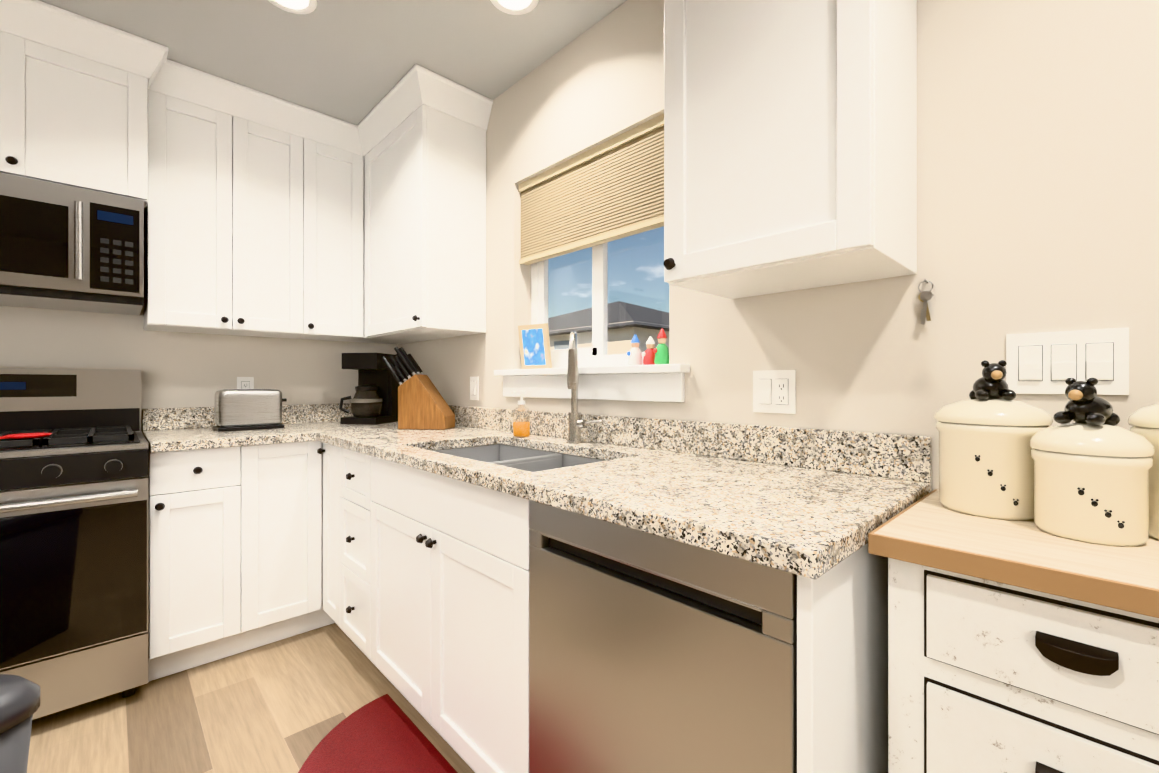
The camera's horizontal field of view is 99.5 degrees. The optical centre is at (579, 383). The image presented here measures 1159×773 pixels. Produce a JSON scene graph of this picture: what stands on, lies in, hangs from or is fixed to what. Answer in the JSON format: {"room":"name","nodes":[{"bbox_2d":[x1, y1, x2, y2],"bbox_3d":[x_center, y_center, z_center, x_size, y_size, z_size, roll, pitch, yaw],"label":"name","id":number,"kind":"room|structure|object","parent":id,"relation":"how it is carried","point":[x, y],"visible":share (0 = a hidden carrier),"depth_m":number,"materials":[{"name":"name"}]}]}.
{"room":"kitchen","nodes":[
{"label":"kitchen","id":0,"kind":"room"},
{"bbox_2d":[0,297,395,431],"bbox_3d":[-2.487,-0.100,1.885,3.570,2.460,0.160,0,0,-44],"label":"wall","id":1,"kind":"structure","parent":0,"point":[178,369],"depth_m":2.33,"materials":[{"name":"beige paint"}]},
{"bbox_2d":[0,0,31,178],"bbox_3d":[-2.244,-1.027,1.715,0.442,0.607,0.418,0,0,-44],"label":"upper cabinet","id":2,"kind":"object","parent":1,"relation":"attached to","point":[15,15],"depth_m":1.70,"materials":[{"name":"white wood"}]},
{"bbox_2d":[32,0,151,207],"bbox_3d":[-2.010,-1.027,1.939,0.442,0.607,0.418,0,0,-44],"label":"upper cabinet","id":3,"kind":"object","parent":1,"relation":"attached to","point":[92,82],"depth_m":1.83,"materials":[{"name":"white wood"}]},
{"bbox_2d":[0,173,143,314],"bbox_3d":[-2.115,-0.513,1.806,0.750,0.411,0.464,0,0,-44],"label":"microwave","id":4,"kind":"object","parent":3,"relation":"attached to","point":[65,247],"visible":1,"depth_m":1.79,"materials":[{"name":"silver metal"}]},
{"bbox_2d":[144,84,251,335],"bbox_3d":[-1.756,-0.731,2.247,0.346,0.978,0.323,0,0,-44],"label":"upper cabinet","id":5,"kind":"object","parent":1,"relation":"attached to","point":[198,224],"depth_m":2.13,"materials":[{"name":"white wood"}]},
{"bbox_2d":[237,377,253,388],"bbox_3d":[-1.709,0.025,2.510,0.072,0.115,0.009,0,0,-44],"label":"outlet","id":6,"kind":"object","parent":1,"relation":"attached to","point":[245,382],"visible":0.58,"depth_m":2.51,"materials":[{"name":"white plastic"}]},
{"bbox_2d":[252,116,319,339],"bbox_3d":[-1.569,-0.731,2.425,0.404,0.978,0.323,0,0,-44],"label":"upper cabinet","id":7,"kind":"object","parent":1,"relation":"attached to","point":[266,215],"depth_m":2.32,"materials":[{"name":"white wood"}]},
{"bbox_2d":[288,120,363,342],"bbox_3d":[-1.354,-0.731,2.589,0.369,0.978,0.383,0,0,-44],"label":"upper cabinet","id":8,"kind":"object","parent":1,"relation":"attached to","point":[321,165],"depth_m":2.47,"materials":[{"name":"white wood"}]},
{"bbox_2d":[27,623,474,772],"bbox_3d":[-0.848,1.159,0.159,3.920,0.060,4.920,0,0,-44],"label":"floor","id":9,"kind":"structure","parent":0,"point":[287,705],"depth_m":1.66,"materials":[{"name":"brown wood"}]},
{"bbox_2d":[0,674,39,772],"bbox_3d":[-1.222,0.841,0.812,0.425,0.575,0.305,0,0,6],"label":"trash can","id":10,"kind":"object","parent":9,"relation":"on","point":[19,701],"visible":1,"depth_m":0.88,"materials":[{"name":"grey plastic"}]},
{"bbox_2d":[0,368,147,719],"bbox_3d":[-2.010,0.534,1.699,0.756,1.189,0.718,0,0,-44],"label":"range","id":11,"kind":"object","parent":9,"relation":"on","point":[74,559],"visible":0.96,"depth_m":1.65,"materials":[{"name":"silver metal"}]},
{"bbox_2d":[0,433,51,438],"bbox_3d":[-1.897,0.178,1.647,0.175,0.010,0.110,0,0,-44],"label":"spoon rest","id":12,"kind":"object","parent":11,"relation":"on","point":[24,435],"visible":1,"depth_m":1.65,"materials":[{"name":"red plastic"}]},
{"bbox_2d":[148,448,219,681],"bbox_3d":[-1.665,0.692,2.136,0.340,0.876,0.608,0,0,-44],"label":"base cabinet","id":13,"kind":"object","parent":9,"relation":"on","point":[184,485],"depth_m":1.88,"materials":[{"name":"white wood"}]},
{"bbox_2d":[220,441,307,658],"bbox_3d":[-1.467,0.692,2.283,0.384,0.876,0.669,0,0,-44],"label":"base cabinet","id":14,"kind":"object","parent":9,"relation":"on","point":[264,488],"depth_m":2.06,"materials":[{"name":"white wood"}]},
{"bbox_2d":[308,441,335,630],"bbox_3d":[-0.883,0.692,2.316,0.669,0.876,0.250,0,0,-44],"label":"base cabinet","id":15,"kind":"object","parent":9,"relation":"on","point":[321,456],"depth_m":2.17,"materials":[{"name":"white wood"}]},
{"bbox_2d":[142,404,313,452],"bbox_3d":[-1.575,0.184,2.195,0.544,0.133,0.643,0,0,-44],"label":"countertop","id":16,"kind":"structure","parent":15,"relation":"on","point":[187,428],"depth_m":2.19,"materials":[{"name":"stone"}]},
{"bbox_2d":[213,389,286,431],"bbox_3d":[-1.556,0.122,2.331,0.282,0.186,0.168,0,0,-44],"label":"toaster","id":17,"kind":"object","parent":16,"relation":"on","point":[244,409],"visible":1,"depth_m":2.26,"materials":[{"name":"silver metal"}]},
{"bbox_2d":[306,331,931,578],"bbox_3d":[-0.417,0.138,1.843,0.645,0.637,2.752,0,0,-44],"label":"countertop","id":18,"kind":"structure","parent":15,"relation":"on","point":[811,503],"depth_m":1.15,"materials":[{"name":"stone"}]},
{"bbox_2d":[339,353,399,423],"bbox_3d":[-1.153,0.028,2.700,0.223,0.375,0.260,0,0,8],"label":"coffee maker","id":19,"kind":"object","parent":18,"relation":"on","point":[374,400],"visible":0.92,"depth_m":2.61,"materials":[{"name":"black plastic"}]},
{"bbox_2d":[381,347,454,429],"bbox_3d":[-0.773,0.021,2.347,0.321,0.389,0.132,0,0,6],"label":"knife block","id":20,"kind":"object","parent":18,"relation":"on","point":[422,404],"visible":1,"depth_m":2.29,"materials":[{"name":"brown wood"}]},
{"bbox_2d":[435,444,604,471],"bbox_3d":[-0.223,0.355,1.613,0.436,0.204,0.776,0,0,-44],"label":"sink","id":21,"kind":"object","parent":18,"relation":"in","point":[520,457],"depth_m":1.84,"materials":[{"name":"silver metal"}]},
{"bbox_2d":[511,391,529,437],"bbox_3d":[-0.236,0.124,1.967,0.080,0.182,0.071,0,0,-44],"label":"soap dispenser","id":22,"kind":"object","parent":18,"relation":"on","point":[521,429],"visible":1,"depth_m":1.95,"materials":[{"name":"orange plastic"}]},
{"bbox_2d":[566,331,602,443],"bbox_3d":[-0.018,0.018,1.704,0.176,0.397,0.172,0,0,-44],"label":"faucet","id":23,"kind":"object","parent":18,"relation":"on","point":[575,423],"depth_m":1.75,"materials":[{"name":"silver metal"}]},
{"bbox_2d":[298,694,457,772],"bbox_3d":[-0.494,1.124,1.244,0.440,0.012,1.040,0,0,-44],"label":"kitchen mat","id":24,"kind":"object","parent":9,"relation":"on","point":[383,734],"visible":0.94,"depth_m":1.50,"materials":[{"name":"red fabric"}]},
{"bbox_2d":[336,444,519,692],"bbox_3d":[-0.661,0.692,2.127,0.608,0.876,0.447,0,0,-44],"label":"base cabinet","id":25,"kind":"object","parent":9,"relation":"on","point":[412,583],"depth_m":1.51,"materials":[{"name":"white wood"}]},
{"bbox_2d":[529,500,796,772],"bbox_3d":[0.268,0.695,1.067,0.492,0.867,0.596,0,0,-44],"label":"dishwasher","id":26,"kind":"object","parent":9,"relation":"on","point":[650,653],"visible":0.73,"depth_m":0.86,"materials":[{"name":"silver metal"}]},
{"bbox_2d":[868,489,1158,772],"bbox_3d":[1.007,0.679,0.490,0.454,0.899,1.158,0,0,-44],"label":"dresser","id":27,"kind":"object","parent":9,"relation":"on","point":[1015,646],"visible":0.98,"depth_m":0.66,"materials":[{"name":"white wood"}]},
{"bbox_2d":[934,360,1052,520],"bbox_3d":[0.741,0.094,0.885,0.163,0.269,0.163,0,0,-44],"label":"canister","id":28,"kind":"object","parent":27,"relation":"on","point":[989,429],"visible":1,"depth_m":0.83,"materials":[{"name":"beige ceramic"}]},
{"bbox_2d":[1030,377,1154,546],"bbox_3d":[0.769,0.110,0.742,0.131,0.237,0.131,0,0,-44],"label":"canister","id":29,"kind":"object","parent":27,"relation":"on","point":[1093,463],"visible":1,"depth_m":0.70,"materials":[{"name":"beige ceramic"}]},
{"bbox_2d":[1127,404,1158,539],"bbox_3d":[0.915,0.091,0.709,0.166,0.274,0.166,0,0,-44],"label":"medium canister","id":30,"kind":"object","parent":27,"relation":"on","point":[1144,422],"visible":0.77,"depth_m":0.72,"materials":[{"name":"beige ceramic"}]},
{"bbox_2d":[39,0,626,152],"bbox_3d":[-0.848,-1.361,0.160,3.920,0.060,4.920,0,0,-44],"label":"ceiling","id":31,"kind":"structure","parent":0,"point":[354,62],"depth_m":1.90,"materials":[{"name":"grey paint"}]},
{"bbox_2d":[268,0,316,13],"bbox_3d":[-0.996,-1.327,1.677,0.176,0.005,0.176,0,0,-44],"label":"recessed light","id":32,"kind":"object","parent":31,"relation":"in","point":[300,6],"visible":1,"depth_m":1.72,"materials":[{"name":"white plastic"}]},
{"bbox_2d":[490,0,538,14],"bbox_3d":[-0.225,-1.327,1.681,0.176,0.005,0.176,0,0,-44],"label":"recessed light","id":33,"kind":"object","parent":31,"relation":"in","point":[516,7],"visible":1,"depth_m":1.72,"materials":[{"name":"white"}]},
{"bbox_2d":[396,0,1158,490],"bbox_3d":[0.512,-0.100,1.458,0.160,2.460,4.920,0,0,-44],"label":"wall","id":34,"kind":"structure","parent":0,"point":[1038,166],"depth_m":1.06,"materials":[{"name":"beige paint"}]},
{"bbox_2d":[348,64,491,343],"bbox_3d":[-0.823,-0.786,2.461,0.384,1.088,0.695,0,0,-44],"label":"upper cabinet","id":35,"kind":"object","parent":34,"relation":"attached to","point":[421,190],"depth_m":2.27,"materials":[{"name":"white wood"}]},
{"bbox_2d":[470,377,478,399],"bbox_3d":[-0.520,0.025,2.415,0.011,0.115,0.072,0,0,-44],"label":"outlet","id":36,"kind":"object","parent":34,"relation":"attached to","point":[474,388],"visible":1,"depth_m":2.41,"materials":[{"name":"white plastic"}]},
{"bbox_2d":[519,113,663,264],"bbox_3d":[0.031,-0.712,1.911,0.050,0.354,0.828,0,0,-44],"label":"window blind","id":37,"kind":"object","parent":34,"relation":"attached to","point":[612,189],"visible":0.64,"depth_m":1.85,"materials":[{"name":"beige fabric"}]},
{"bbox_2d":[494,364,689,401],"bbox_3d":[0.013,0.001,1.894,0.150,0.119,1.000,0,0,-44],"label":"window sill","id":38,"kind":"structure","parent":34,"relation":"attached to","point":[660,383],"depth_m":1.74,"materials":[{"name":"white wood"}]},
{"bbox_2d":[518,323,551,368],"bbox_3d":[-0.194,-0.156,2.128,0.156,0.195,0.043,0,0,34],"label":"picture frame","id":39,"kind":"object","parent":38,"relation":"on","point":[534,341],"visible":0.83,"depth_m":2.11,"materials":[{"name":"blue paper"}]},
{"bbox_2d":[627,329,668,364],"bbox_3d":[0.239,-0.121,1.688,0.069,0.123,0.171,0,0,-44],"label":"figurines","id":40,"kind":"object","parent":38,"relation":"on","point":[659,354],"visible":0.92,"depth_m":1.68,"materials":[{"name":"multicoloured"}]},
{"bbox_2d":[531,228,668,367],"bbox_3d":[0.087,-0.462,1.965,0.055,0.855,0.840,0,0,-44],"label":"window","id":41,"kind":"structure","parent":34,"relation":"in","point":[595,354],"depth_m":1.96,"materials":[{"name":"white plastic"}]},
{"bbox_2d":[753,370,795,413],"bbox_3d":[0.522,0.023,1.322,0.011,0.115,0.116,0,0,-44],"label":"outlet","id":42,"kind":"object","parent":34,"relation":"attached to","point":[774,391],"visible":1,"depth_m":1.32,"materials":[{"name":"white plastic"}]},
{"bbox_2d":[663,0,916,298],"bbox_3d":[0.457,-0.786,1.123,0.379,1.088,0.568,0,0,-44],"label":"upper cabinet","id":43,"kind":"object","parent":34,"relation":"attached to","point":[790,145],"visible":1,"depth_m":1.01,"materials":[{"name":"white wood"}]},
{"bbox_2d":[918,280,932,323],"bbox_3d":[0.757,-0.177,1.072,0.017,0.097,0.028,0,0,-44],"label":"keys","id":44,"kind":"object","parent":34,"relation":"hanging from","point":[924,297],"visible":1,"depth_m":1.07,"materials":[{"name":"silver metal"}]},
{"bbox_2d":[1006,328,1128,394],"bbox_3d":[0.907,-0.038,0.919,0.011,0.118,0.163,0,0,-44],"label":"switch plate","id":45,"kind":"object","parent":34,"relation":"attached to","point":[1045,363],"visible":0.96,"depth_m":0.92,"materials":[{"name":"white plastic"}]},
{"label":"outside","id":46,"kind":"structure","parent":0,"visible":0},
{"bbox_2d":[548,301,668,354],"bbox_3d":[27.987,-1.054,30.853,79.500,5.600,80.000,0,0,-44],"label":"houses","id":47,"kind":"structure","parent":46,"point":[577,326],"depth_m":16.36,"materials":[{"name":"grey"}]}
]}

